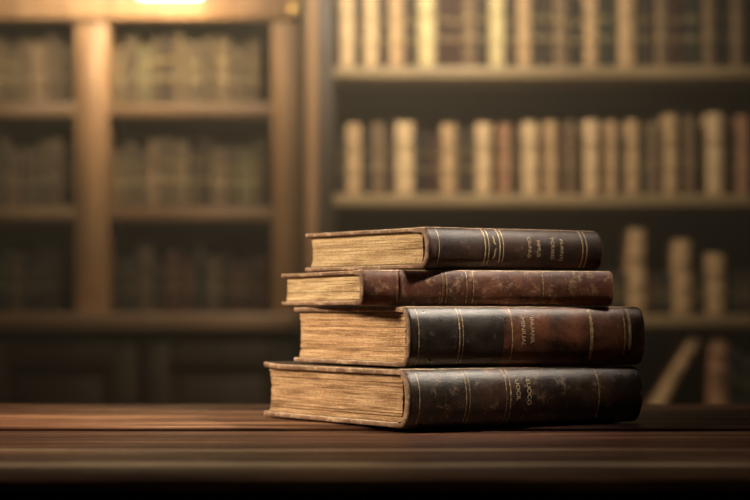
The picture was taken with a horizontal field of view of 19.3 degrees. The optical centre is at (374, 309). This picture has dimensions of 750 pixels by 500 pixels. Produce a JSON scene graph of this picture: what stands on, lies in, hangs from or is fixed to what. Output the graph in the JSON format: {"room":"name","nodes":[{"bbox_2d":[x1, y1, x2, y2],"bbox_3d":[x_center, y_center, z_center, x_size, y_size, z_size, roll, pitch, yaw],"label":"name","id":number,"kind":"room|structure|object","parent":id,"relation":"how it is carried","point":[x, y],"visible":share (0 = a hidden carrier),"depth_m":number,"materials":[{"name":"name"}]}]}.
{"room":"library","nodes":[
{"label":"library","id":0,"kind":"room"},
{"bbox_3d":[0.000,0.930,3.350,6.400,0.100,7.900,0,0,0],"label":"floor","id":1,"kind":"structure","parent":0,"visible":0},
{"bbox_2d":[0,0,301,403],"bbox_3d":[-0.986,-0.235,6.505,1.568,2.230,0.570,0,0,0],"label":"bookcase","id":2,"kind":"object","parent":1,"relation":"on","point":[91,353],"visible":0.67,"depth_m":6.44,"materials":[{"name":"brown wood"}]},
{"bbox_2d":[0,138,20,206],"bbox_3d":[-1.103,-0.407,6.634,0.039,0.209,0.202,0,0,0],"label":"book","id":3,"kind":"object","parent":2,"relation":"on","point":[6,144],"visible":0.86,"depth_m":6.54,"materials":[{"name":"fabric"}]},
{"bbox_2d":[5,45,18,102],"bbox_3d":[-1.081,-0.698,6.638,0.040,0.182,0.202,0,0,0],"label":"book","id":4,"kind":"object","parent":2,"relation":"on","point":[11,51],"visible":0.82,"depth_m":6.54,"materials":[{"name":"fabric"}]},
{"bbox_2d":[10,252,30,312],"bbox_3d":[-1.068,-0.082,6.629,0.034,0.179,0.202,0,0,0],"label":"book","id":5,"kind":"object","parent":2,"relation":"on","point":[16,258],"visible":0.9,"depth_m":6.53,"materials":[{"name":"fabric"}]},
{"bbox_2d":[19,39,31,102],"bbox_3d":[-1.043,-0.706,6.637,0.032,0.198,0.202,0,0,0],"label":"book","id":6,"kind":"object","parent":2,"relation":"on","point":[24,44],"visible":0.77,"depth_m":6.54,"materials":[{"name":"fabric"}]},
{"bbox_2d":[21,149,37,206],"bbox_3d":[-1.028,-0.391,6.634,0.048,0.177,0.202,0,0,0],"label":"book","id":7,"kind":"object","parent":2,"relation":"on","point":[29,157],"visible":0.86,"depth_m":6.54,"materials":[{"name":"fabric"}]},
{"bbox_2d":[30,42,45,102],"bbox_3d":[-1.003,-0.701,6.629,0.045,0.188,0.202,0,0,0],"label":"book","id":8,"kind":"object","parent":2,"relation":"on","point":[37,49],"visible":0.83,"depth_m":6.53,"materials":[{"name":"brown fabric"}]},
{"bbox_2d":[38,141,49,206],"bbox_3d":[-0.985,-0.402,6.633,0.036,0.200,0.202,0,0,0],"label":"book","id":9,"kind":"object","parent":2,"relation":"on","point":[43,146],"visible":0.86,"depth_m":6.54,"materials":[{"name":"fabric"}]},
{"bbox_2d":[46,34,65,102],"bbox_3d":[-0.963,-0.715,6.639,0.033,0.214,0.202,0,0,0],"label":"book","id":10,"kind":"object","parent":2,"relation":"on","point":[52,40],"visible":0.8,"depth_m":6.54,"materials":[{"name":"fabric"}]},
{"bbox_2d":[50,249,69,312],"bbox_3d":[-0.952,-0.086,6.642,0.032,0.189,0.202,0,0,0],"label":"book","id":11,"kind":"object","parent":2,"relation":"on","point":[59,258],"visible":1,"depth_m":6.55,"materials":[{"name":"brown fabric"}]},
{"bbox_2d":[50,139,69,206],"bbox_3d":[-0.949,-0.406,6.627,0.032,0.206,0.202,0,0,0],"label":"book","id":12,"kind":"object","parent":2,"relation":"on","point":[56,145],"visible":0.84,"depth_m":6.53,"materials":[{"name":"fabric"}]},
{"bbox_2d":[58,43,74,103],"bbox_3d":[-0.925,-0.700,6.636,0.039,0.186,0.202,0,0,0],"label":"book","id":13,"kind":"object","parent":2,"relation":"on","point":[66,51],"visible":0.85,"depth_m":6.54,"materials":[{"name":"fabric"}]},
{"bbox_2d":[62,146,74,206],"bbox_3d":[-0.916,-0.395,6.637,0.032,0.184,0.202,0,0,0],"label":"book","id":14,"kind":"object","parent":2,"relation":"on","point":[68,152],"visible":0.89,"depth_m":6.54,"materials":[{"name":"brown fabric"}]},
{"bbox_2d":[113,47,123,102],"bbox_3d":[-0.763,-0.695,6.636,0.032,0.175,0.202,0,0,0],"label":"book","id":15,"kind":"object","parent":2,"relation":"on","point":[118,52],"visible":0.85,"depth_m":6.54,"materials":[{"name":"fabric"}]},
{"bbox_2d":[113,151,124,206],"bbox_3d":[-0.762,-0.388,6.638,0.033,0.171,0.202,0,0,0],"label":"book","id":16,"kind":"object","parent":2,"relation":"on","point":[118,156],"visible":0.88,"depth_m":6.54,"materials":[{"name":"fabric"}]},
{"bbox_2d":[114,260,124,312],"bbox_3d":[-0.762,-0.070,6.643,0.033,0.155,0.202,0,0,0],"label":"book","id":17,"kind":"object","parent":2,"relation":"on","point":[119,266],"visible":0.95,"depth_m":6.54,"materials":[{"name":"brown fabric"}]},
{"bbox_2d":[125,256,137,312],"bbox_3d":[-0.726,-0.077,6.641,0.038,0.170,0.202,0,0,0],"label":"book","id":18,"kind":"object","parent":2,"relation":"on","point":[131,262],"visible":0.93,"depth_m":6.54,"materials":[{"name":"green fabric"}]},
{"bbox_2d":[125,142,143,206],"bbox_3d":[-0.725,-0.400,6.631,0.038,0.195,0.202,0,0,0],"label":"book","id":19,"kind":"object","parent":2,"relation":"on","point":[131,149],"visible":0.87,"depth_m":6.53,"materials":[{"name":"fabric"}]},
{"bbox_2d":[124,37,145,102],"bbox_3d":[-0.724,-0.710,6.634,0.044,0.205,0.202,0,0,0],"label":"book","id":20,"kind":"object","parent":2,"relation":"on","point":[131,44],"visible":0.8,"depth_m":6.54,"materials":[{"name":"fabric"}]},
{"bbox_2d":[138,150,148,206],"bbox_3d":[-0.690,-0.390,6.644,0.030,0.174,0.202,0,0,0],"label":"book","id":21,"kind":"object","parent":2,"relation":"on","point":[143,155],"visible":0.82,"depth_m":6.55,"materials":[{"name":"fabric"}]},
{"bbox_2d":[139,47,149,102],"bbox_3d":[-0.686,-0.695,6.625,0.030,0.174,0.202,0,0,0],"label":"book","id":22,"kind":"object","parent":2,"relation":"on","point":[144,52],"visible":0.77,"depth_m":6.53,"materials":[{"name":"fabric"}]},
{"bbox_2d":[138,247,158,312],"bbox_3d":[-0.683,-0.089,6.628,0.044,0.194,0.202,0,0,0],"label":"book","id":23,"kind":"object","parent":2,"relation":"on","point":[147,256],"visible":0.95,"depth_m":6.53,"materials":[{"name":"fabric"}]},
{"bbox_2d":[149,140,158,206],"bbox_3d":[-0.659,-0.404,6.639,0.029,0.203,0.202,0,0,0],"label":"book","id":24,"kind":"object","parent":2,"relation":"on","point":[153,144],"visible":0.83,"depth_m":6.54,"materials":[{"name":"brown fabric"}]},
{"bbox_2d":[150,39,159,102],"bbox_3d":[-0.655,-0.706,6.633,0.029,0.198,0.202,0,0,0],"label":"book","id":25,"kind":"object","parent":2,"relation":"on","point":[154,43],"visible":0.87,"depth_m":6.54,"materials":[{"name":"fabric"}]},
{"bbox_2d":[160,36,173,102],"bbox_3d":[-0.619,-0.711,6.634,0.040,0.206,0.202,0,0,0],"label":"book","id":26,"kind":"object","parent":2,"relation":"on","point":[166,42],"visible":0.82,"depth_m":6.54,"materials":[{"name":"brown fabric"}]},
{"bbox_2d":[159,138,176,206],"bbox_3d":[-0.621,-0.406,6.627,0.043,0.207,0.202,0,0,0],"label":"book","id":27,"kind":"object","parent":2,"relation":"on","point":[166,145],"visible":0.82,"depth_m":6.53,"materials":[{"name":"fabric"}]},
{"bbox_2d":[164,251,185,312],"bbox_3d":[-0.603,-0.084,6.625,0.048,0.183,0.202,0,0,0],"label":"book","id":28,"kind":"object","parent":2,"relation":"on","point":[172,259],"visible":0.94,"depth_m":6.53,"materials":[{"name":"red fabric"}]},
{"bbox_2d":[174,35,189,102],"bbox_3d":[-0.580,-0.713,6.642,0.034,0.212,0.202,0,0,0],"label":"book","id":29,"kind":"object","parent":2,"relation":"on","point":[180,41],"visible":0.8,"depth_m":6.54,"materials":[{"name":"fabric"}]},
{"bbox_2d":[174,141,193,206],"bbox_3d":[-0.576,-0.401,6.625,0.044,0.198,0.202,0,0,0],"label":"book","id":30,"kind":"object","parent":2,"relation":"on","point":[182,149],"visible":0.88,"depth_m":6.53,"materials":[{"name":"fabric"}]},
{"bbox_2d":[181,257,194,312],"bbox_3d":[-0.558,-0.074,6.629,0.040,0.165,0.202,0,0,0],"label":"book","id":31,"kind":"object","parent":2,"relation":"on","point":[187,263],"visible":0.89,"depth_m":6.53,"materials":[{"name":"red fabric"}]},
{"bbox_2d":[186,42,202,102],"bbox_3d":[-0.538,-0.702,6.633,0.048,0.189,0.202,0,0,0],"label":"book","id":32,"kind":"object","parent":2,"relation":"on","point":[194,50],"visible":0.77,"depth_m":6.54,"materials":[{"name":"fabric"}]},
{"bbox_2d":[195,246,209,312],"bbox_3d":[-0.520,-0.091,6.629,0.032,0.198,0.202,0,0,0],"label":"book","id":33,"kind":"object","parent":2,"relation":"on","point":[201,252],"visible":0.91,"depth_m":6.53,"materials":[{"name":"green fabric"}]},
{"bbox_2d":[200,137,213,206],"bbox_3d":[-0.506,-0.407,6.624,0.030,0.210,0.202,0,0,0],"label":"book","id":34,"kind":"object","parent":2,"relation":"on","point":[206,143],"visible":0.84,"depth_m":6.53,"materials":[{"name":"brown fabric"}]},
{"bbox_2d":[203,38,214,102],"bbox_3d":[-0.494,-0.707,6.626,0.035,0.200,0.202,0,0,0],"label":"book","id":35,"kind":"object","parent":2,"relation":"on","point":[208,43],"visible":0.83,"depth_m":6.53,"materials":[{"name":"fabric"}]},
{"bbox_2d":[206,257,219,312],"bbox_3d":[-0.483,-0.075,6.643,0.040,0.166,0.202,0,0,0],"label":"book","id":36,"kind":"object","parent":2,"relation":"on","point":[212,263],"visible":0.9,"depth_m":6.55,"materials":[{"name":"fabric"}]},
{"bbox_2d":[211,148,226,206],"bbox_3d":[-0.465,-0.392,6.635,0.049,0.180,0.202,0,0,0],"label":"book","id":37,"kind":"object","parent":2,"relation":"on","point":[218,155],"visible":0.88,"depth_m":6.54,"materials":[{"name":"fabric"}]},
{"bbox_2d":[215,39,235,102],"bbox_3d":[-0.451,-0.707,6.638,0.048,0.200,0.202,0,0,0],"label":"book","id":38,"kind":"object","parent":2,"relation":"on","point":[223,47],"visible":0.84,"depth_m":6.54,"materials":[{"name":"fabric"}]},
{"bbox_2d":[220,254,233,312],"bbox_3d":[-0.447,-0.080,6.634,0.028,0.175,0.202,0,0,0],"label":"book","id":39,"kind":"object","parent":2,"relation":"on","point":[225,259],"visible":0.9,"depth_m":6.54,"materials":[{"name":"black fabric"}]},
{"bbox_2d":[227,147,238,206],"bbox_3d":[-0.423,-0.394,6.628,0.032,0.182,0.202,0,0,0],"label":"book","id":40,"kind":"object","parent":2,"relation":"on","point":[232,152],"visible":0.88,"depth_m":6.53,"materials":[{"name":"fabric"}]},
{"bbox_2d":[230,261,243,312],"bbox_3d":[-0.411,-0.069,6.629,0.040,0.154,0.202,0,0,0],"label":"book","id":41,"kind":"object","parent":2,"relation":"on","point":[236,267],"visible":0.94,"depth_m":6.53,"materials":[{"name":"red fabric"}]},
{"bbox_2d":[232,47,247,102],"bbox_3d":[-0.402,-0.695,6.639,0.048,0.174,0.202,0,0,0],"label":"book","id":42,"kind":"object","parent":2,"relation":"on","point":[239,54],"visible":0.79,"depth_m":6.54,"materials":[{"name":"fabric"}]},
{"bbox_2d":[239,149,253,206],"bbox_3d":[-0.383,-0.391,6.634,0.045,0.177,0.202,0,0,0],"label":"book","id":43,"kind":"object","parent":2,"relation":"on","point":[246,156],"visible":0.88,"depth_m":6.54,"materials":[{"name":"fabric"}]},
{"bbox_2d":[248,42,261,102],"bbox_3d":[-0.360,-0.702,6.627,0.032,0.189,0.202,0,0,0],"label":"book","id":44,"kind":"object","parent":2,"relation":"on","point":[254,48],"visible":0.89,"depth_m":6.53,"materials":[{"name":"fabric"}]},
{"bbox_2d":[254,141,266,206],"bbox_3d":[-0.344,-0.402,6.624,0.029,0.199,0.202,0,0,0],"label":"book","id":45,"kind":"object","parent":2,"relation":"on","point":[260,147],"visible":0.95,"depth_m":6.53,"materials":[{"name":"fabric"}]},
{"bbox_2d":[254,257,270,312],"bbox_3d":[-0.339,-0.075,6.632,0.040,0.166,0.202,0,0,0],"label":"book","id":46,"kind":"object","parent":2,"relation":"on","point":[262,265],"visible":1,"depth_m":6.54,"materials":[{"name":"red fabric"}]},
{"bbox_2d":[0,404,749,499],"bbox_3d":[0.000,0.500,2.265,2.500,0.759,1.220,0,0,0],"label":"table","id":47,"kind":"object","parent":1,"relation":"on","point":[48,451],"visible":0.76,"depth_m":1.83,"materials":[{"name":"brown wood"}]},
{"bbox_2d":[264,361,642,428],"bbox_3d":[0.080,0.089,2.417,0.293,0.062,0.326,0,0,-30],"label":"book","id":48,"kind":"object","parent":47,"relation":"on","point":[384,396],"visible":0.96,"depth_m":2.29,"materials":[{"name":"black leather"}]},
{"bbox_2d":[294,306,644,367],"bbox_3d":[0.098,0.028,2.414,0.288,0.062,0.284,0,0,-27],"label":"book","id":49,"kind":"object","parent":48,"relation":"on","point":[400,336],"visible":1,"depth_m":2.30,"materials":[{"name":"black leather"}]},
{"bbox_2d":[281,269,613,305],"bbox_3d":[0.072,-0.023,2.428,0.284,0.037,0.296,0,0,-19],"label":"book","id":50,"kind":"object","parent":49,"relation":"on","point":[363,287],"visible":1,"depth_m":2.30,"materials":[{"name":"red leather"}]},
{"bbox_2d":[305,227,602,271],"bbox_3d":[0.083,-0.064,2.423,0.231,0.044,0.252,0,0,-33],"label":"book","id":51,"kind":"object","parent":50,"relation":"on","point":[416,248],"visible":0.99,"depth_m":2.33,"materials":[{"name":"brown leather"}]},
{"bbox_2d":[302,0,749,403],"bbox_3d":[0.736,-0.345,6.145,1.929,2.450,0.390,0,0,0],"label":"bookcase","id":52,"kind":"object","parent":1,"relation":"on","point":[335,96],"visible":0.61,"depth_m":6.32,"materials":[{"name":"brown wood"}]},
{"bbox_2d":[340,0,354,65],"bbox_3d":[-0.076,-0.775,6.146,0.038,0.218,0.202,0,0,0],"label":"book","id":53,"kind":"object","parent":52,"relation":"on","point":[347,7],"visible":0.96,"depth_m":6.05,"materials":[{"name":"beige fabric"}]},
{"bbox_2d":[346,124,361,193],"bbox_3d":[-0.059,-0.414,6.147,0.041,0.194,0.202,0,0,0],"label":"book","id":54,"kind":"object","parent":52,"relation":"on","point":[353,131],"visible":0.96,"depth_m":6.05,"materials":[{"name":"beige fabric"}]},
{"bbox_2d":[355,0,363,65],"bbox_3d":[-0.044,-0.763,6.160,0.023,0.194,0.202,0,0,0],"label":"book","id":55,"kind":"object","parent":52,"relation":"on","point":[359,7],"visible":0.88,"depth_m":6.06,"materials":[{"name":"black fabric"}]},
{"bbox_2d":[364,0,377,65],"bbox_3d":[-0.011,-0.770,6.147,0.038,0.207,0.202,0,0,0],"label":"book","id":56,"kind":"object","parent":52,"relation":"on","point":[370,6],"visible":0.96,"depth_m":6.05,"materials":[{"name":"beige fabric"}]},
{"bbox_2d":[372,123,384,193],"bbox_3d":[0.009,-0.415,6.146,0.035,0.196,0.202,0,0,0],"label":"book","id":57,"kind":"object","parent":52,"relation":"on","point":[378,129],"visible":0.99,"depth_m":6.05,"materials":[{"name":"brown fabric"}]},
{"bbox_2d":[378,0,387,65],"bbox_3d":[0.023,-0.767,6.173,0.026,0.202,0.202,0,0,0],"label":"book","id":58,"kind":"object","parent":52,"relation":"on","point":[382,4],"visible":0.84,"depth_m":6.08,"materials":[{"name":"black fabric"}]},
{"bbox_2d":[385,131,394,193],"bbox_3d":[0.042,-0.405,6.163,0.026,0.176,0.202,0,0,0],"label":"book","id":59,"kind":"object","parent":52,"relation":"on","point":[389,135],"visible":0.89,"depth_m":6.06,"materials":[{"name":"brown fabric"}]},
{"bbox_2d":[388,0,403,65],"bbox_3d":[0.059,-0.772,6.145,0.041,0.213,0.202,0,0,0],"label":"book","id":60,"kind":"object","parent":52,"relation":"on","point":[395,7],"visible":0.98,"depth_m":6.05,"materials":[{"name":"beige fabric"}]},
{"bbox_2d":[395,122,413,193],"bbox_3d":[0.082,-0.416,6.146,0.049,0.199,0.202,0,0,0],"label":"book","id":61,"kind":"object","parent":52,"relation":"on","point":[404,131],"visible":0.99,"depth_m":6.05,"materials":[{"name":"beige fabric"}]},
{"bbox_2d":[404,0,417,65],"bbox_3d":[0.099,-0.762,6.160,0.037,0.192,0.202,0,0,0],"label":"book","id":62,"kind":"object","parent":52,"relation":"on","point":[410,6],"visible":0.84,"depth_m":6.06,"materials":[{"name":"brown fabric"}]},
{"bbox_2d":[414,130,426,193],"bbox_3d":[0.126,-0.406,6.173,0.035,0.179,0.202,0,0,0],"label":"book","id":63,"kind":"object","parent":52,"relation":"on","point":[420,137],"visible":0.88,"depth_m":6.08,"materials":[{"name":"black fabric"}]},
{"bbox_2d":[418,0,434,65],"bbox_3d":[0.143,-0.780,6.145,0.046,0.229,0.202,0,0,0],"label":"book","id":64,"kind":"object","parent":52,"relation":"on","point":[426,8],"visible":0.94,"depth_m":6.05,"materials":[{"name":"fabric"}]},
{"bbox_2d":[427,133,439,193],"bbox_3d":[0.163,-0.402,6.161,0.035,0.170,0.202,0,0,0],"label":"book","id":65,"kind":"object","parent":52,"relation":"on","point":[433,140],"visible":0.9,"depth_m":6.06,"materials":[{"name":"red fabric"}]},
{"bbox_2d":[435,0,448,65],"bbox_3d":[0.186,-0.768,6.161,0.035,0.204,0.202,0,0,0],"label":"book","id":66,"kind":"object","parent":52,"relation":"on","point":[441,6],"visible":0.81,"depth_m":6.06,"materials":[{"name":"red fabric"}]},
{"bbox_2d":[439,124,455,193],"bbox_3d":[0.203,-0.414,6.144,0.041,0.194,0.202,0,0,0],"label":"book","id":67,"kind":"object","parent":52,"relation":"on","point":[447,132],"visible":0.98,"depth_m":6.05,"materials":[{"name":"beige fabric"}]},
{"bbox_2d":[449,0,461,65],"bbox_3d":[0.223,-0.764,6.173,0.035,0.197,0.202,0,0,0],"label":"book","id":68,"kind":"object","parent":52,"relation":"on","point":[455,6],"visible":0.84,"depth_m":6.08,"materials":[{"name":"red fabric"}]},
{"bbox_2d":[456,129,474,193],"bbox_3d":[0.251,-0.408,6.170,0.050,0.182,0.202,0,0,0],"label":"book","id":69,"kind":"object","parent":52,"relation":"on","point":[465,138],"visible":0.88,"depth_m":6.07,"materials":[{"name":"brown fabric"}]},
{"bbox_2d":[462,0,475,65],"bbox_3d":[0.261,-0.772,6.148,0.035,0.213,0.202,0,0,0],"label":"book","id":70,"kind":"object","parent":52,"relation":"on","point":[468,6],"visible":0.87,"depth_m":6.05,"materials":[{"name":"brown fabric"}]},
{"bbox_2d":[473,123,491,193],"bbox_3d":[0.300,-0.415,6.146,0.044,0.196,0.202,0,0,0],"label":"book","id":71,"kind":"object","parent":52,"relation":"on","point":[483,131],"visible":0.9,"depth_m":6.05,"materials":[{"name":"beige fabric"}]},
{"bbox_2d":[476,0,488,65],"bbox_3d":[0.297,-0.767,6.160,0.034,0.203,0.202,0,0,0],"label":"book","id":72,"kind":"object","parent":52,"relation":"on","point":[482,6],"visible":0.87,"depth_m":6.06,"materials":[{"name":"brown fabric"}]},
{"bbox_2d":[489,0,504,65],"bbox_3d":[0.337,-0.778,6.149,0.041,0.224,0.202,0,0,0],"label":"book","id":73,"kind":"object","parent":52,"relation":"on","point":[496,7],"visible":0.86,"depth_m":6.05,"materials":[{"name":"fabric"}]},
{"bbox_2d":[495,124,511,193],"bbox_3d":[0.359,-0.414,6.150,0.035,0.194,0.202,0,0,0],"label":"book","id":74,"kind":"object","parent":52,"relation":"on","point":[503,132],"visible":0.99,"depth_m":6.05,"materials":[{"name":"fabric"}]},
{"bbox_2d":[505,0,515,65],"bbox_3d":[0.375,-0.766,6.167,0.031,0.199,0.202,0,0,0],"label":"book","id":75,"kind":"object","parent":52,"relation":"on","point":[510,5],"visible":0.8,"depth_m":6.07,"materials":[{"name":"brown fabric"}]},
{"bbox_2d":[516,0,531,65],"bbox_3d":[0.412,-0.772,6.147,0.038,0.213,0.202,0,0,0],"label":"book","id":76,"kind":"object","parent":52,"relation":"on","point":[523,7],"visible":0.89,"depth_m":6.05,"materials":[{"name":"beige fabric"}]},
{"bbox_2d":[518,122,537,193],"bbox_3d":[0.428,-0.416,6.147,0.044,0.199,0.202,0,0,0],"label":"book","id":77,"kind":"object","parent":52,"relation":"on","point":[529,130],"visible":0.96,"depth_m":6.05,"materials":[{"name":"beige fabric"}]},
{"bbox_2d":[531,0,541,65],"bbox_3d":[0.447,-0.770,6.161,0.029,0.209,0.202,0,0,0],"label":"book","id":78,"kind":"object","parent":52,"relation":"on","point":[536,5],"visible":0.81,"depth_m":6.06,"materials":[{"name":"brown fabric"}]},
{"bbox_2d":[542,0,552,65],"bbox_3d":[0.477,-0.771,6.165,0.029,0.209,0.202,0,0,0],"label":"book","id":79,"kind":"object","parent":52,"relation":"on","point":[547,5],"visible":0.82,"depth_m":6.07,"materials":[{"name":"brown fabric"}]},
{"bbox_2d":[540,121,556,193],"bbox_3d":[0.485,-0.418,6.149,0.033,0.202,0.202,0,0,0],"label":"book","id":80,"kind":"object","parent":52,"relation":"on","point":[548,130],"visible":0.98,"depth_m":6.05,"materials":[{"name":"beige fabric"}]},
{"bbox_2d":[553,0,567,65],"bbox_3d":[0.513,-0.767,6.147,0.038,0.202,0.202,0,0,0],"label":"book","id":81,"kind":"object","parent":52,"relation":"on","point":[560,7],"visible":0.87,"depth_m":6.05,"materials":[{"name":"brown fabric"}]},
{"bbox_2d":[560,121,574,193],"bbox_3d":[0.539,-0.418,6.147,0.025,0.202,0.202,0,0,0],"label":"book","id":82,"kind":"object","parent":52,"relation":"on","point":[569,126],"visible":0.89,"depth_m":6.05,"materials":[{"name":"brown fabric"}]},
{"bbox_2d":[568,0,582,65],"bbox_3d":[0.555,-0.762,6.168,0.042,0.191,0.202,0,0,0],"label":"book","id":83,"kind":"object","parent":52,"relation":"on","point":[575,7],"visible":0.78,"depth_m":6.07,"materials":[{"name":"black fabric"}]},
{"bbox_2d":[579,120,598,193],"bbox_3d":[0.597,-0.419,6.145,0.038,0.205,0.202,0,0,0],"label":"book","id":84,"kind":"object","parent":52,"relation":"on","point":[589,129],"visible":0.94,"depth_m":6.05,"materials":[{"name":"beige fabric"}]},
{"bbox_2d":[583,0,597,65],"bbox_3d":[0.596,-0.778,6.147,0.036,0.224,0.202,0,0,0],"label":"book","id":85,"kind":"object","parent":52,"relation":"on","point":[590,7],"visible":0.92,"depth_m":6.05,"materials":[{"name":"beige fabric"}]},
{"bbox_2d":[598,0,616,65],"bbox_3d":[0.642,-0.770,6.166,0.053,0.208,0.202,0,0,0],"label":"book","id":86,"kind":"object","parent":52,"relation":"on","point":[607,9],"visible":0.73,"depth_m":6.07,"materials":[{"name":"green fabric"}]},
{"bbox_2d":[600,121,616,193],"bbox_3d":[0.652,-0.418,6.145,0.027,0.202,0.202,0,0,0],"label":"book","id":87,"kind":"object","parent":52,"relation":"on","point":[608,130],"visible":0.99,"depth_m":6.05,"materials":[{"name":"beige fabric"}]},
{"bbox_2d":[617,0,634,65],"bbox_3d":[0.694,-0.775,6.150,0.046,0.218,0.202,0,0,0],"label":"book","id":88,"kind":"object","parent":52,"relation":"on","point":[625,8],"visible":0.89,"depth_m":6.05,"materials":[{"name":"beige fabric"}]},
{"bbox_2d":[619,120,638,193],"bbox_3d":[0.711,-0.419,6.149,0.035,0.205,0.202,0,0,0],"label":"book","id":89,"kind":"object","parent":52,"relation":"on","point":[630,129],"visible":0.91,"depth_m":6.05,"materials":[{"name":"beige fabric"}]},
{"bbox_2d":[621,229,644,314],"bbox_3d":[0.721,-0.104,6.148,0.046,0.235,0.202,0,0,0],"label":"book","id":90,"kind":"object","parent":52,"relation":"on","point":[632,241],"visible":0.91,"depth_m":6.05,"materials":[{"name":"beige fabric"}]},
{"bbox_2d":[635,0,653,65],"bbox_3d":[0.746,-0.767,6.171,0.053,0.202,0.202,0,0,0],"label":"book","id":91,"kind":"object","parent":52,"relation":"on","point":[644,9],"visible":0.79,"depth_m":6.07,"materials":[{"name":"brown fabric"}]},
{"bbox_2d":[640,122,658,193],"bbox_3d":[0.768,-0.416,6.147,0.030,0.199,0.202,0,0,0],"label":"book","id":92,"kind":"object","parent":52,"relation":"on","point":[651,129],"visible":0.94,"depth_m":6.05,"materials":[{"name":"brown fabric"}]},
{"bbox_2d":[645,273,658,314],"bbox_3d":[0.765,-0.044,6.161,0.037,0.114,0.202,0,0,0],"label":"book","id":93,"kind":"object","parent":52,"relation":"on","point":[651,279],"visible":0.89,"depth_m":6.06,"materials":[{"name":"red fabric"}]},
{"bbox_2d":[654,0,667,65],"bbox_3d":[0.791,-0.772,6.148,0.033,0.213,0.202,0,0,0],"label":"book","id":94,"kind":"object","parent":52,"relation":"on","point":[660,6],"visible":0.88,"depth_m":6.05,"materials":[{"name":"brown fabric"}]},
{"bbox_2d":[655,114,677,193],"bbox_3d":[0.816,-0.427,6.146,0.038,0.221,0.202,0,0,0],"label":"book","id":95,"kind":"object","parent":52,"relation":"on","point":[668,124],"visible":0.94,"depth_m":6.05,"materials":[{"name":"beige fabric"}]},
{"bbox_2d":[644,335,700,403],"bbox_3d":[0.801,0.226,6.129,0.186,0.311,0.202,0,0,0],"label":"book","id":96,"kind":"object","parent":52,"relation":"on","point":[686,346],"visible":0.59,"depth_m":6.04,"materials":[{"name":"beige fabric"}]},
{"bbox_2d":[668,0,684,65],"bbox_3d":[0.832,-0.765,6.164,0.046,0.198,0.202,0,0,0],"label":"book","id":97,"kind":"object","parent":52,"relation":"on","point":[676,8],"visible":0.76,"depth_m":6.07,"materials":[{"name":"red fabric"}]},
{"bbox_2d":[665,240,690,314],"bbox_3d":[0.847,-0.089,6.144,0.046,0.205,0.202,0,0,0],"label":"book","id":98,"kind":"object","parent":52,"relation":"on","point":[677,252],"visible":0.94,"depth_m":6.05,"materials":[{"name":"beige fabric"}]},
{"bbox_2d":[678,116,694,193],"bbox_3d":[0.867,-0.425,6.147,0.027,0.216,0.202,0,0,0],"label":"book","id":99,"kind":"object","parent":52,"relation":"on","point":[686,125],"visible":0.93,"depth_m":6.05,"materials":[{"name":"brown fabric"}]},
{"bbox_2d":[685,0,701,65],"bbox_3d":[0.880,-0.769,6.170,0.046,0.207,0.202,0,0,0],"label":"book","id":100,"kind":"object","parent":52,"relation":"on","point":[693,8],"visible":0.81,"depth_m":6.07,"materials":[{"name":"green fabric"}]},
{"bbox_2d":[695,127,705,193],"bbox_3d":[0.898,-0.410,6.173,0.031,0.187,0.202,0,0,0],"label":"book","id":101,"kind":"object","parent":52,"relation":"on","point":[700,132],"visible":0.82,"depth_m":6.08,"materials":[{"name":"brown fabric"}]},
{"bbox_2d":[702,0,715,65],"bbox_3d":[0.922,-0.775,6.146,0.033,0.218,0.202,0,0,0],"label":"book","id":102,"kind":"object","parent":52,"relation":"on","point":[708,6],"visible":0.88,"depth_m":6.05,"materials":[{"name":"brown fabric"}]},
{"bbox_2d":[698,113,723,193],"bbox_3d":[0.938,-0.429,6.148,0.044,0.224,0.202,0,0,0],"label":"book","id":103,"kind":"object","parent":52,"relation":"on","point":[713,123],"visible":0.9,"depth_m":6.05,"materials":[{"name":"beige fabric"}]},
{"bbox_2d":[698,254,724,314],"bbox_3d":[0.940,-0.070,6.146,0.046,0.166,0.202,0,0,0],"label":"book","id":104,"kind":"object","parent":52,"relation":"on","point":[713,265],"visible":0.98,"depth_m":6.05,"materials":[{"name":"beige fabric"}]},
{"bbox_2d":[700,339,727,403],"bbox_3d":[0.944,0.233,6.129,0.049,0.300,0.202,0,0,0],"label":"book","id":105,"kind":"object","parent":52,"relation":"on","point":[713,353],"visible":0.57,"depth_m":6.03,"materials":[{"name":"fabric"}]},
{"bbox_2d":[716,0,730,65],"bbox_3d":[0.961,-0.778,6.167,0.042,0.224,0.202,0,0,0],"label":"book","id":106,"kind":"object","parent":52,"relation":"on","point":[723,10],"visible":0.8,"depth_m":6.07,"materials":[{"name":"black fabric"}]},
{"bbox_2d":[724,130,735,193],"bbox_3d":[0.980,-0.407,6.173,0.037,0.181,0.202,0,0,0],"label":"book","id":107,"kind":"object","parent":52,"relation":"on","point":[729,135],"visible":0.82,"depth_m":6.08,"materials":[{"name":"brown fabric"}]},
{"bbox_2d":[730,0,743,65],"bbox_3d":[1.000,-0.770,6.145,0.030,0.207,0.202,0,0,0],"label":"book","id":108,"kind":"object","parent":52,"relation":"on","point":[736,6],"visible":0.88,"depth_m":6.05,"materials":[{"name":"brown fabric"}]},
{"bbox_2d":[727,115,748,193],"bbox_3d":[1.016,-0.426,6.149,0.030,0.218,0.202,0,0,0],"label":"book","id":109,"kind":"object","parent":52,"relation":"on","point":[740,124],"visible":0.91,"depth_m":6.05,"materials":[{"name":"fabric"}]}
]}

